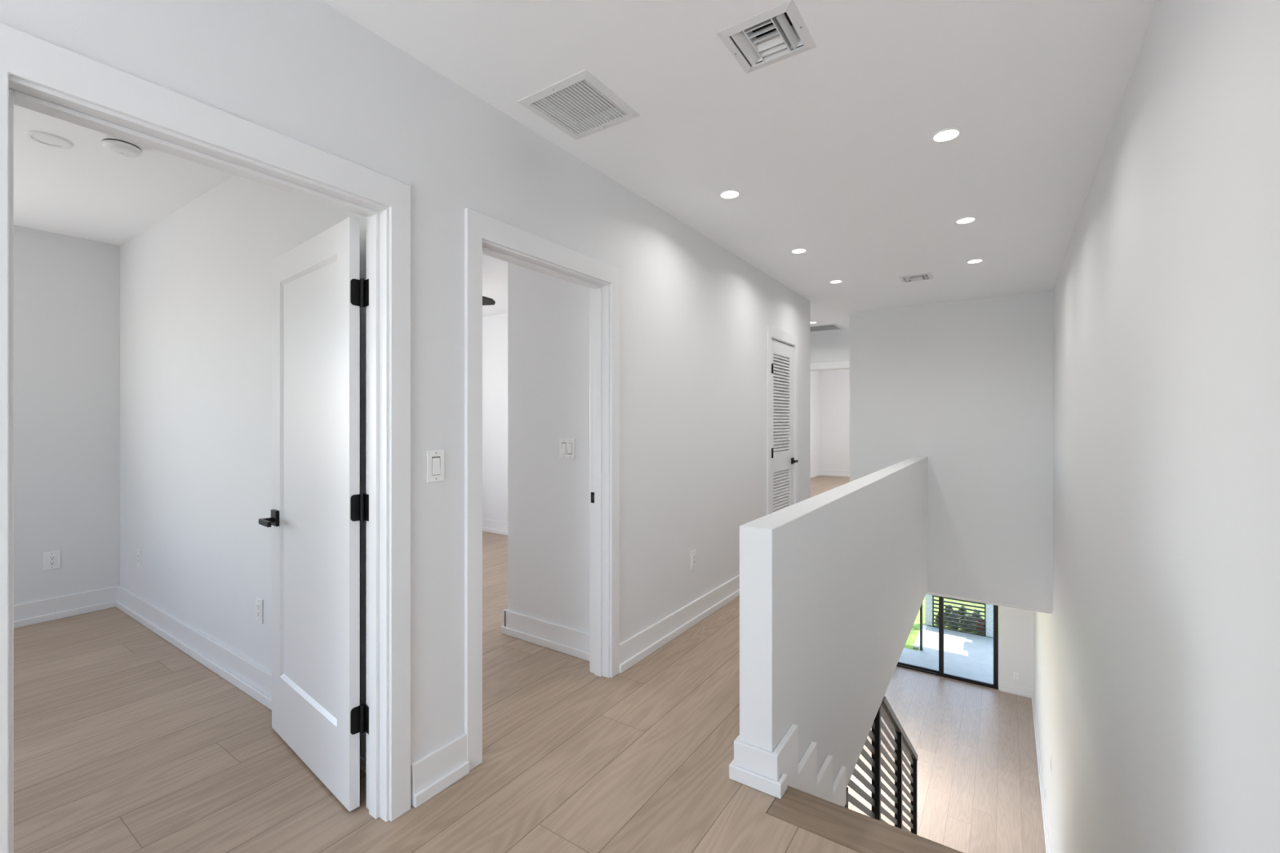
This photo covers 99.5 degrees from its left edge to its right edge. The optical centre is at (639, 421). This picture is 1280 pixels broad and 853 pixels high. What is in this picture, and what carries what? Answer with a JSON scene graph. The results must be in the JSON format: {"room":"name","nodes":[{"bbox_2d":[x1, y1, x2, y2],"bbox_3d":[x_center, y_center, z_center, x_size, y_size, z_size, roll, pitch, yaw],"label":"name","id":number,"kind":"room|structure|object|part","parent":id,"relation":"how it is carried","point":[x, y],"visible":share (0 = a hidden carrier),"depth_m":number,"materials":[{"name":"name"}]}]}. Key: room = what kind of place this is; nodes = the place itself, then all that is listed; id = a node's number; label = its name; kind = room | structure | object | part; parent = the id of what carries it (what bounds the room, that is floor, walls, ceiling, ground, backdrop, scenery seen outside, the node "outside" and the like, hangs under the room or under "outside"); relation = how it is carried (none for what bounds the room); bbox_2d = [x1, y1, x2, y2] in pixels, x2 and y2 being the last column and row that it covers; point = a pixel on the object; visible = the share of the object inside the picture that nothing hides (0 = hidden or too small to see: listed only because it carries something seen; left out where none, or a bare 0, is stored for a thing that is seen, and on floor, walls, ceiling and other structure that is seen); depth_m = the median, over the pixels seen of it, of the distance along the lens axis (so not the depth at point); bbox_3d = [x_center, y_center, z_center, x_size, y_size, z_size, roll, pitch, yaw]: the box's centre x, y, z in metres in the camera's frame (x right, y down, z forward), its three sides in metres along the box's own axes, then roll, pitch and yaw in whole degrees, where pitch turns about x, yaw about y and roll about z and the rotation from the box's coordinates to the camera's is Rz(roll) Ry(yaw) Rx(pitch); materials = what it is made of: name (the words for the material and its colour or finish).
{"room":"upstairs hallway","nodes":[
{"label":"upstairs hallway","id":0,"kind":"room"},
{"bbox_2d":[13,225,119,604],"bbox_3d":[-5.105,0.034,2.219,0.112,2.653,4.374,0,0,34],"label":"wall","id":1,"kind":"structure","parent":0,"point":[67,288],"depth_m":3.77,"materials":[{"name":"paint"}]},
{"bbox_2d":[43,550,60,570],"bbox_3d":[-4.026,0.955,3.713,0.009,0.124,0.082,0,0,34],"label":"wall outlet","id":2,"kind":"object","parent":1,"relation":"attached to","point":[51,560],"visible":1,"depth_m":3.71,"materials":[{"name":"plastic"}]},
{"bbox_2d":[48,555,55,565],"bbox_3d":[-4.024,0.955,3.711,0.004,0.067,0.034,0,0,34],"label":"receptacle","id":3,"kind":"object","parent":2,"relation":"attached to","point":[51,558],"depth_m":3.71,"materials":[{"name":"plastic"}]},
{"bbox_2d":[13,585,119,628],"bbox_3d":[-4.990,1.286,2.262,0.030,0.148,4.174,0,0,34],"label":"baseboard","id":4,"kind":"structure","parent":1,"relation":"attached to","point":[30,613],"depth_m":3.75,"materials":[{"name":"wood"}]},
{"bbox_3d":[-4.984,1.337,2.258,0.014,0.046,4.174,0,0,34],"label":"shoe molding","id":5,"kind":"part","parent":4,"relation":"part of","materials":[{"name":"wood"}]},
{"bbox_2d":[120,175,365,705],"bbox_3d":[-2.695,0.034,3.301,4.440,2.653,0.115,0,0,34],"label":"wall","id":6,"kind":"structure","parent":0,"point":[196,284],"depth_m":3.05,"materials":[{"name":"paint"}]},
{"bbox_2d":[137,549,141,568],"bbox_3d":[-3.455,0.948,3.739,0.072,0.118,0.009,0,0,34],"label":"wall outlet","id":7,"kind":"object","parent":6,"relation":"attached to","point":[139,552],"visible":1,"depth_m":3.73,"materials":[{"name":"plastic"}]},
{"bbox_2d":[137,553,139,564],"bbox_3d":[-3.457,0.948,3.737,0.034,0.067,0.004,0,0,34],"label":"receptacle","id":8,"kind":"object","parent":7,"relation":"attached to","point":[138,554],"depth_m":3.73,"materials":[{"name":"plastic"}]},
{"bbox_2d":[115,586,365,772],"bbox_3d":[-2.407,1.286,3.020,3.468,0.148,0.030,0,0,34],"label":"baseboard","id":9,"kind":"structure","parent":6,"relation":"attached to","point":[246,675],"depth_m":3.02,"materials":[{"name":"wood"}]},
{"bbox_2d":[255,597,262,623],"bbox_3d":[-1.882,0.936,2.679,0.072,0.118,0.009,0,0,34],"label":"wall outlet","id":10,"kind":"object","parent":6,"relation":"attached to","point":[259,602],"visible":1,"depth_m":2.67,"materials":[{"name":"plastic"}]},
{"bbox_2d":[256,603,260,617],"bbox_3d":[-1.884,0.936,2.677,0.034,0.067,0.004,0,0,34],"label":"receptacle","id":11,"kind":"object","parent":10,"relation":"attached to","point":[258,605],"depth_m":2.67,"materials":[{"name":"plastic"}]},
{"bbox_2d":[0,0,809,805],"bbox_3d":[-0.776,0.034,2.073,0.115,2.653,9.170,0,0,34],"label":"wall","id":12,"kind":"structure","parent":0,"point":[695,315],"depth_m":2.11,"materials":[{"name":"paint"}]},
{"bbox_2d":[0,22,410,852],"bbox_3d":[-1.143,0.267,1.528,0.151,2.186,0.998,0,0,34],"label":"door frame","id":13,"kind":"structure","parent":12,"relation":"attached to","point":[37,74],"depth_m":1.61,"materials":[{"name":"wood"}]},
{"bbox_2d":[258,217,368,811],"bbox_3d":[-1.300,0.322,2.109,0.853,2.056,0.103,0,0,39],"label":"door","id":14,"kind":"structure","parent":12,"relation":"in","point":[318,291],"depth_m":2.06,"materials":[{"name":"wood"}]},
{"bbox_3d":[-1.573,0.427,2.273,0.120,0.022,0.014,0,0,40],"label":"lever","id":15,"kind":"part","parent":14,"relation":"part of","materials":[{"name":"black metal"}]},
{"bbox_2d":[426,449,444,482],"bbox_3d":[-0.752,0.165,1.997,0.010,0.118,0.072,0,0,34],"label":"light switch","id":16,"kind":"object","parent":12,"relation":"attached to","point":[435,458],"visible":1,"depth_m":1.99,"materials":[{"name":"plastic"}]},
{"bbox_2d":[410,733,469,808],"bbox_3d":[-0.734,1.286,2.006,0.030,0.148,0.232,0,0,34],"label":"baseboard","id":17,"kind":"structure","parent":12,"relation":"attached to","point":[433,773],"depth_m":1.99,"materials":[{"name":"wood"}]},
{"bbox_3d":[-0.727,1.337,2.001,0.014,0.046,0.232,0,0,34],"label":"shoe molding","id":18,"kind":"part","parent":17,"relation":"part of","materials":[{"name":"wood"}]},
{"bbox_2d":[464,208,619,770],"bbox_3d":[-0.451,0.267,2.555,0.151,2.186,1.002,0,0,34],"label":"door frame","id":19,"kind":"structure","parent":12,"relation":"attached to","point":[484,234],"depth_m":2.53,"materials":[{"name":"wood"}]},
{"bbox_3d":[-0.506,0.267,2.592,0.018,2.186,1.002,0,0,34],"label":"room casing","id":20,"kind":"part","parent":19,"relation":"part of","materials":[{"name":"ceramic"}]},
{"bbox_3d":[-0.251,0.413,2.923,0.036,0.058,0.002,0,0,34],"label":"strike plate","id":21,"kind":"part","parent":19,"relation":"part of","materials":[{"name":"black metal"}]},
{"bbox_2d":[619,574,739,673],"bbox_3d":[0.866,1.286,4.380,0.030,0.148,3.508,0,0,34],"label":"baseboard","id":22,"kind":"structure","parent":12,"relation":"attached to","point":[645,642],"depth_m":3.40,"materials":[{"name":"wood"}]},
{"bbox_2d":[690,549,696,568],"bbox_3d":[0.362,0.932,3.650,0.009,0.118,0.072,0,0,34],"label":"wall outlet","id":23,"kind":"object","parent":12,"relation":"attached to","point":[693,553],"visible":1,"depth_m":3.64,"materials":[{"name":"plastic"}]},
{"bbox_2d":[693,554,695,564],"bbox_3d":[0.363,0.932,3.649,0.004,0.067,0.034,0,0,34],"label":"receptacle","id":24,"kind":"object","parent":23,"relation":"attached to","point":[694,555],"depth_m":3.65,"materials":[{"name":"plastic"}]},
{"bbox_2d":[766,324,798,515],"bbox_3d":[1.305,0.255,5.144,0.133,2.210,0.832,0,0,34],"label":"door frame","id":25,"kind":"structure","parent":12,"relation":"attached to","point":[774,333],"depth_m":4.97,"materials":[{"name":"wood"}]},
{"bbox_2d":[771,339,798,513],"bbox_3d":[1.350,0.306,5.108,0.092,2.088,0.662,0,0,34],"label":"door","id":26,"kind":"structure","parent":12,"relation":"in","point":[783,460],"depth_m":5.14,"materials":[{"name":"wood"}]},
{"bbox_3d":[1.327,0.787,5.120,0.022,0.645,0.469,0,0,34],"label":"louver panel","id":27,"kind":"part","parent":26,"relation":"part of","materials":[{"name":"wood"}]},
{"bbox_3d":[1.327,-0.156,5.120,0.022,0.922,0.469,0,0,34],"label":"louver panel","id":28,"kind":"part","parent":26,"relation":"part of","materials":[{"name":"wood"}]},
{"bbox_2d":[13,475,859,852],"bbox_3d":[0.539,1.420,6.088,6.690,0.120,17.300,0,0,34],"label":"floor","id":29,"kind":"structure","parent":0,"point":[125,742],"depth_m":2.17,"materials":[{"name":"brown wood"}]},
{"bbox_2d":[482,313,507,522],"bbox_3d":[-2.064,0.034,4.942,3.653,2.653,3.311,0,0,34],"label":"wall","id":30,"kind":"structure","parent":0,"point":[495,327],"depth_m":6.60,"materials":[{"name":"paint"}]},
{"bbox_2d":[482,518,507,535],"bbox_3d":[-1.178,1.286,6.197,3.520,0.148,0.030,0,0,34],"label":"baseboard","id":31,"kind":"structure","parent":30,"relation":"attached to","point":[488,526],"depth_m":6.58,"materials":[{"name":"wood"}]},
{"bbox_3d":[-1.182,1.337,6.191,3.520,0.046,0.014,0,0,34],"label":"shoe molding","id":32,"kind":"part","parent":31,"relation":"part of","materials":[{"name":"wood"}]},
{"bbox_2d":[13,0,1158,332],"bbox_3d":[0.581,-1.343,6.060,6.790,0.100,17.300,0,0,34],"label":"ceiling","id":33,"kind":"structure","parent":0,"point":[828,150],"depth_m":2.43,"materials":[{"name":"paint"}]},
{"bbox_2d":[23,130,72,148],"bbox_3d":[-2.712,-1.288,2.489,0.152,0.009,0.152,0,0,34],"label":"recessed light","id":34,"kind":"object","parent":33,"relation":"in","point":[43,138],"visible":1,"depth_m":2.48,"materials":[{"name":"plastic"}]},
{"bbox_2d":[100,134,142,157],"bbox_3d":[-2.407,-1.268,2.521,0.142,0.051,0.142,0,0,34],"label":"smoke detector","id":35,"kind":"object","parent":33,"relation":"attached to","point":[118,146],"visible":0.98,"depth_m":2.49,"materials":[{"name":"plastic"}]},
{"bbox_2d":[482,296,495,305],"bbox_3d":[-1.806,-1.123,4.456,1.098,0.340,1.052,0,0,34],"label":"ceiling fan","id":36,"kind":"object","parent":33,"relation":"hanging from","point":[486,300],"visible":0.02,"depth_m":4.42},
{"bbox_2d":[517,69,639,139],"bbox_3d":[-0.247,-1.319,2.239,0.355,0.068,0.357,0,0,34],"label":"ceiling vent","id":37,"kind":"object","parent":33,"relation":"in","point":[580,96],"visible":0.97,"depth_m":2.22,"materials":[{"name":"metal"}]},
{"bbox_2d":[719,189,740,199],"bbox_3d":[0.511,-1.290,3.088,0.122,0.006,0.122,0,0,34],"label":"recessed light","id":38,"kind":"object","parent":33,"relation":"in","point":[729,193],"visible":1,"depth_m":3.08,"materials":[{"name":"white"}]},
{"bbox_2d":[715,0,816,73],"bbox_3d":[0.432,-1.335,1.839,0.258,0.097,0.255,0,0,34],"label":"ceiling vent","id":39,"kind":"object","parent":33,"relation":"in","point":[769,36],"visible":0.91,"depth_m":1.84,"materials":[{"name":"metal"}]},
{"bbox_3d":[0.371,-1.300,1.883,0.035,0.025,0.189,0,0,34],"label":"blade","id":40,"kind":"part","parent":39,"relation":"part of","materials":[{"name":"metal"}]},
{"bbox_3d":[0.391,-1.298,1.779,0.091,0.021,0.011,0,0,34],"label":"blade","id":41,"kind":"part","parent":39,"relation":"part of","materials":[{"name":"metal"}]},
{"bbox_3d":[0.409,-1.298,1.804,0.091,0.021,0.011,0,0,34],"label":"blade","id":42,"kind":"part","parent":39,"relation":"part of","materials":[{"name":"metal"}]},
{"bbox_3d":[0.426,-1.298,1.830,0.091,0.021,0.011,0,0,34],"label":"blade","id":43,"kind":"part","parent":39,"relation":"part of","materials":[{"name":"metal"}]},
{"bbox_3d":[0.446,-1.300,1.860,0.091,0.025,0.022,0,0,34],"label":"blade","id":44,"kind":"part","parent":39,"relation":"part of","materials":[{"name":"metal"}]},
{"bbox_3d":[0.463,-1.300,1.885,0.091,0.025,0.022,0,0,34],"label":"blade","id":45,"kind":"part","parent":39,"relation":"part of","materials":[{"name":"metal"}]},
{"bbox_3d":[0.480,-1.300,1.911,0.091,0.025,0.022,0,0,34],"label":"blade","id":46,"kind":"part","parent":39,"relation":"part of","materials":[{"name":"metal"}]},
{"bbox_3d":[0.493,-1.300,1.804,0.017,0.025,0.183,0,0,34],"label":"blade","id":47,"kind":"part","parent":39,"relation":"part of","materials":[{"name":"metal"}]},
{"bbox_2d":[790,248,807,253],"bbox_3d":[1.205,-1.290,4.115,0.122,0.006,0.122,0,0,34],"label":"recessed light","id":48,"kind":"object","parent":33,"relation":"in","point":[797,251],"visible":1,"depth_m":4.12,"materials":[{"name":"white"}]},
{"bbox_2d":[809,323,844,332],"bbox_3d":[2.500,-1.319,7.540,0.558,0.068,0.500,0,0,34],"label":"ceiling vent","id":49,"kind":"object","parent":33,"relation":"in","point":[826,326],"visible":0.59,"depth_m":7.49,"materials":[{"name":"metal"}]},
{"bbox_2d":[829,280,843,283],"bbox_3d":[1.815,-1.290,5.023,0.122,0.006,0.122,0,0,34],"label":"recessed light","id":50,"kind":"object","parent":33,"relation":"in","point":[833,281],"visible":1,"depth_m":5.02,"materials":[{"name":"white"}]},
{"bbox_2d":[898,272,933,282],"bbox_3d":[2.491,-1.335,4.888,0.258,0.097,0.255,0,0,34],"label":"ceiling vent","id":51,"kind":"object","parent":33,"relation":"in","point":[919,277],"visible":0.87,"depth_m":4.88,"materials":[{"name":"metal"}]},
{"bbox_2d":[930,127,961,142],"bbox_3d":[1.383,-1.290,2.449,0.122,0.006,0.122,0,0,34],"label":"recessed light","id":52,"kind":"object","parent":33,"relation":"in","point":[948,134],"visible":1,"depth_m":2.45,"materials":[{"name":"white plastic"}]},
{"bbox_2d":[955,216,977,224],"bbox_3d":[2.095,-1.290,3.489,0.122,0.006,0.122,0,0,34],"label":"recessed light","id":53,"kind":"object","parent":33,"relation":"in","point":[970,219],"visible":1,"depth_m":3.48,"materials":[{"name":"white"}]},
{"bbox_2d":[965,258,983,263],"bbox_3d":[2.704,-1.290,4.379,0.122,0.006,0.122,0,0,34],"label":"recessed light","id":54,"kind":"object","parent":33,"relation":"in","point":[975,260],"visible":1,"depth_m":4.37,"materials":[{"name":"white"}]},
{"bbox_2d":[507,262,782,632],"bbox_3d":[0.445,0.034,4.693,0.788,2.653,3.459,0,0,34],"label":"wall","id":55,"kind":"structure","parent":0,"point":[548,316],"depth_m":3.28,"materials":[{"name":"paint"}]},
{"bbox_2d":[501,608,589,661],"bbox_3d":[0.001,1.286,4.088,0.787,0.148,2.019,0,0,34],"label":"baseboard","id":56,"kind":"structure","parent":55,"relation":"attached to","point":[561,638],"depth_m":3.26,"materials":[{"name":"wood"}]},
{"bbox_3d":[0.001,1.337,4.088,0.787,0.046,2.019,0,0,34],"label":"shoe molding","id":57,"kind":"part","parent":56,"relation":"part of","materials":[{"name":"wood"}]},
{"bbox_2d":[559,438,574,458],"bbox_3d":[-0.430,0.161,3.191,0.118,0.118,0.010,0,0,34],"label":"light switch","id":58,"kind":"object","parent":55,"relation":"attached to","point":[566,446],"visible":1,"depth_m":3.19,"materials":[{"name":"plastic"}]},
{"bbox_2d":[809,368,849,471],"bbox_3d":[4.189,0.034,10.412,3.290,2.653,5.850,0,0,34],"label":"wall","id":59,"kind":"structure","parent":0,"point":[829,390],"depth_m":13.38,"materials":[{"name":"paint"}]},
{"bbox_2d":[809,469,849,478],"bbox_3d":[4.161,1.286,10.370,3.050,0.148,5.750,0,0,34],"label":"baseboard","id":60,"kind":"structure","parent":59,"relation":"attached to","point":[820,472],"depth_m":13.35,"materials":[{"name":"wood"}]},
{"bbox_3d":[4.167,1.337,10.366,3.034,0.046,5.750,0,0,34],"label":"shoe molding","id":61,"kind":"part","parent":60,"relation":"part of","materials":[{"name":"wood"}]},
{"bbox_2d":[809,328,849,363],"bbox_3d":[2.531,0.034,6.627,3.990,2.653,2.280,0,0,34],"label":"wall","id":62,"kind":"structure","parent":0,"point":[833,345],"depth_m":7.74,"materials":[{"name":"paint"}]},
{"bbox_2d":[809,360,849,371],"bbox_3d":[2.641,0.258,7.848,1.008,2.205,0.144,0,0,34],"label":"door frame","id":63,"kind":"structure","parent":62,"relation":"attached to","point":[840,365],"depth_m":7.73,"materials":[{"name":"wood"}]},
{"bbox_2d":[739,456,928,789],"bbox_3d":[1.782,1.203,4.034,0.130,1.623,4.828,0,0,34],"label":"wall","id":64,"kind":"structure","parent":0,"point":[833,583],"depth_m":2.71,"materials":[{"name":"paint"}]},
{"bbox_2d":[728,734,786,799],"bbox_3d":[0.618,1.289,2.295,0.204,0.142,0.703,0,0,34],"label":"baseboard","id":65,"kind":"structure","parent":64,"relation":"attached to","point":[755,767],"depth_m":2.01,"materials":[{"name":"wood"}]},
{"bbox_3d":[0.618,1.333,2.295,0.204,0.054,0.703,0,0,34],"label":"shoe molding","id":66,"kind":"part","parent":65,"relation":"part of","materials":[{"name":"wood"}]},
{"bbox_2d":[773,724,846,807],"bbox_3d":[0.781,1.606,2.411,0.023,0.775,1.018,0,0,34],"label":"baseboard","id":67,"kind":"structure","parent":64,"relation":"attached to","point":[803,776],"depth_m":2.29,"materials":[{"name":"wood"}]},
{"bbox_2d":[847,666,1045,852],"bbox_3d":[1.838,4.675,6.136,4.790,0.100,10.430,0,0,34],"label":"floor","id":68,"kind":"structure","parent":0,"point":[975,745],"depth_m":7.30,"materials":[{"name":"brown wood"}]},
{"bbox_2d":[766,785,963,852],"bbox_3d":[2.073,2.990,3.346,1.078,3.261,4.257,0,0,34],"label":"staircase","id":69,"kind":"structure","parent":68,"relation":"on","point":[855,831],"depth_m":1.82,"materials":[{"name":"brown wood"}]},
{"bbox_2d":[844,696,917,835],"bbox_3d":[1.852,3.194,4.062,0.062,2.480,2.907,0,0,34],"label":"stair railing","id":70,"kind":"object","parent":69,"relation":"attached to","point":[901,742],"visible":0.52,"depth_m":4.14,"materials":[{"name":"black metal"}]},
{"bbox_3d":[1.099,2.165,2.944,0.052,0.348,0.048,0,0,34],"label":"post","id":71,"kind":"part","parent":70,"relation":"part of","materials":[{"name":"metal"}]},
{"bbox_3d":[1.618,2.501,3.715,0.052,1.081,0.048,0,0,34],"label":"post","id":72,"kind":"part","parent":70,"relation":"part of","materials":[{"name":"black metal"}]},
{"bbox_3d":[2.138,3.149,4.486,0.052,1.190,0.048,0,0,34],"label":"post","id":73,"kind":"part","parent":70,"relation":"part of","materials":[{"name":"black metal"}]},
{"bbox_3d":[2.171,2.622,4.535,0.062,1.336,1.766,0,0,34],"label":"rail","id":74,"kind":"part","parent":70,"relation":"part of","materials":[{"name":"black metal"}]},
{"bbox_3d":[2.649,3.839,5.245,0.052,1.190,0.048,0,0,34],"label":"post","id":75,"kind":"part","parent":70,"relation":"part of","materials":[{"name":"black metal"}]},
{"bbox_2d":[849,290,1053,611],"bbox_3d":[3.627,0.298,6.410,1.929,3.183,1.175,0,0,34],"label":"wall","id":76,"kind":"structure","parent":0,"point":[965,386],"depth_m":5.76,"materials":[{"name":"paint"}]},
{"bbox_2d":[925,591,1051,613],"bbox_3d":[1.796,1.910,6.163,4.690,0.100,10.430,0,0,34],"label":"ceiling","id":77,"kind":"structure","parent":0,"point":[927,593],"depth_m":5.79,"materials":[{"name":"paint"}]},
{"bbox_2d":[998,605,1033,688],"bbox_3d":[4.669,3.243,10.426,4.690,2.765,0.150,0,0,34],"label":"wall","id":78,"kind":"structure","parent":0,"point":[1015,626],"depth_m":9.19,"materials":[{"name":"paint"}]},
{"bbox_2d":[896,595,998,689],"bbox_3d":[5.116,3.355,10.112,2.613,2.540,0.110,0,0,34],"label":"door","id":79,"kind":"structure","parent":78,"relation":"in","point":[940,673],"depth_m":9.79,"materials":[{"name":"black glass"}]},
{"bbox_3d":[5.163,3.363,10.104,0.870,2.452,0.040,0,0,34],"label":"sash","id":80,"kind":"part","parent":79,"relation":"part of","materials":[{"name":"black metal"}]},
{"bbox_3d":[5.789,3.363,9.623,0.851,2.452,0.040,0,0,34],"label":"sash","id":81,"kind":"part","parent":79,"relation":"part of","materials":[{"name":"black metal"}]},
{"bbox_2d":[998,681,1033,697],"bbox_3d":[6.362,4.551,9.177,0.486,0.148,0.030,0,0,34],"label":"baseboard","id":82,"kind":"structure","parent":78,"relation":"attached to","point":[1002,686],"depth_m":9.18,"materials":[{"name":"wood"}]},
{"bbox_3d":[6.357,4.602,9.170,0.486,0.046,0.014,0,0,34],"label":"shoe molding","id":83,"kind":"part","parent":82,"relation":"part of","materials":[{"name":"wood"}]},
{"bbox_2d":[1013,671,1018,679],"bbox_3d":[6.367,4.322,9.185,0.072,0.118,0.009,0,0,34],"label":"wall outlet","id":84,"kind":"object","parent":78,"relation":"attached to","point":[1015,675],"visible":1,"depth_m":9.18,"materials":[{"name":"plastic"}]},
{"bbox_2d":[1033,0,1279,852],"bbox_3d":[2.609,1.716,3.084,0.100,6.018,14.630,0,0,34],"label":"wall","id":85,"kind":"structure","parent":0,"point":[1157,655],"depth_m":1.52,"materials":[{"name":"paint"}]},
{"bbox_2d":[1031,689,1050,852],"bbox_3d":[5.187,4.551,7.026,0.030,0.148,4.850,0,0,34],"label":"baseboard","id":86,"kind":"structure","parent":85,"relation":"attached to","point":[1037,740],"depth_m":6.81,"materials":[{"name":"wood"}]},
{"label":"outside","id":87,"kind":"structure","parent":0,"visible":0},
{"bbox_2d":[903,596,993,650],"bbox_3d":[14.213,4.865,21.985,17.000,0.220,27.650,0,0,34],"label":"lawn","id":88,"kind":"structure","parent":87,"point":[914,632],"depth_m":12.85,"materials":[{"name":"green plant"}]},
{"bbox_2d":[913,624,927,648],"bbox_3d":[6.173,4.735,11.926,0.108,0.040,1.440,0,0,34],"label":"gravel strip","id":89,"kind":"object","parent":88,"relation":"on","point":[917,644],"visible":0.71,"depth_m":11.74,"materials":[{"name":"white gravel"}]},
{"bbox_2d":[924,594,932,626],"bbox_3d":[6.739,4.197,12.630,0.200,1.055,0.290,0,0,34],"label":"pillar","id":90,"kind":"structure","parent":88,"relation":"on","point":[928,598],"depth_m":12.53,"materials":[{"name":"white paint"}]},
{"bbox_2d":[934,611,946,624],"bbox_3d":[6.993,4.576,12.597,0.283,0.358,0.278,0,0,34],"label":"shrub","id":91,"kind":"object","parent":88,"relation":"on","point":[944,619],"visible":0.28,"depth_m":12.57,"materials":[{"name":"green plant"}]},
{"bbox_2d":[943,604,954,620],"bbox_3d":[7.281,4.529,12.771,0.283,0.451,0.291,0,0,34],"label":"shrub","id":92,"kind":"object","parent":88,"relation":"on","point":[946,607],"visible":0.27,"depth_m":12.73,"materials":[{"name":"green plant"}]},
{"bbox_2d":[947,609,960,628],"bbox_3d":[7.221,4.540,12.454,0.276,0.429,0.284,0,0,34],"label":"shrub","id":93,"kind":"object","parent":88,"relation":"on","point":[953,612],"visible":0.53,"depth_m":12.41,"materials":[{"name":"green plant"}]},
{"bbox_2d":[932,595,986,636],"bbox_3d":[7.171,4.268,12.207,1.036,0.975,0.050,0,0,34],"label":"fence","id":94,"kind":"object","parent":88,"relation":"on","point":[933,596],"visible":0.79,"depth_m":12.15,"materials":[{"name":"black metal"}]},
{"bbox_3d":[6.759,4.268,12.500,0.024,0.975,0.024,0,0,34],"label":"fence post","id":95,"kind":"part","parent":94,"relation":"part of","materials":[{"name":"black metal"}]},
{"bbox_3d":[7.597,4.268,11.935,0.024,0.975,0.024,0,0,34],"label":"fence post","id":96,"kind":"part","parent":94,"relation":"part of","materials":[{"name":"black metal"}]},
{"bbox_2d":[957,605,967,625],"bbox_3d":[7.501,4.522,12.623,0.266,0.466,0.267,0,0,34],"label":"shrub","id":97,"kind":"object","parent":88,"relation":"on","point":[960,610],"visible":0.26,"depth_m":12.57,"materials":[{"name":"green plant"}]},
{"bbox_2d":[961,613,975,631],"bbox_3d":[7.446,4.543,12.300,0.285,0.424,0.281,0,0,34],"label":"shrub","id":98,"kind":"object","parent":88,"relation":"on","point":[967,615],"visible":0.62,"depth_m":12.25,"materials":[{"name":"green plant"}]},
{"bbox_2d":[971,608,982,625],"bbox_3d":[7.729,4.531,12.468,0.276,0.447,0.271,0,0,34],"label":"shrub","id":99,"kind":"object","parent":88,"relation":"on","point":[975,612],"visible":0.23,"depth_m":12.42,"materials":[{"name":"green plant"}]},
{"bbox_2d":[975,617,984,633],"bbox_3d":[7.660,4.583,12.155,0.248,0.345,0.248,0,0,34],"label":"shrub","id":100,"kind":"object","parent":88,"relation":"on","point":[980,621],"visible":0.48,"depth_m":12.12,"materials":[{"name":"green plant"}]},
{"bbox_2d":[986,604,993,637],"bbox_3d":[7.722,4.197,11.968,0.180,1.055,0.290,0,0,34],"label":"pillar","id":101,"kind":"structure","parent":88,"relation":"on","point":[989,608],"depth_m":11.87,"materials":[{"name":"white paint"}]},
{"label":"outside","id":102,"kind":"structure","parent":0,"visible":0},
{"bbox_2d":[898,626,993,684],"bbox_3d":[5.442,4.825,11.654,10.000,0.200,2.750,0,0,34],"label":"patio slab","id":103,"kind":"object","parent":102,"point":[968,655],"visible":0.18,"depth_m":10.99,"materials":[{"name":"concrete"}]},
{"bbox_2d":[919,603,923,650],"bbox_3d":[5.803,3.402,11.187,0.056,2.645,0.056,0,0,34],"label":"patio post","id":104,"kind":"object","parent":103,"relation":"on","point":[921,607],"visible":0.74,"depth_m":11.17,"materials":[{"name":"black metal"}]}
]}

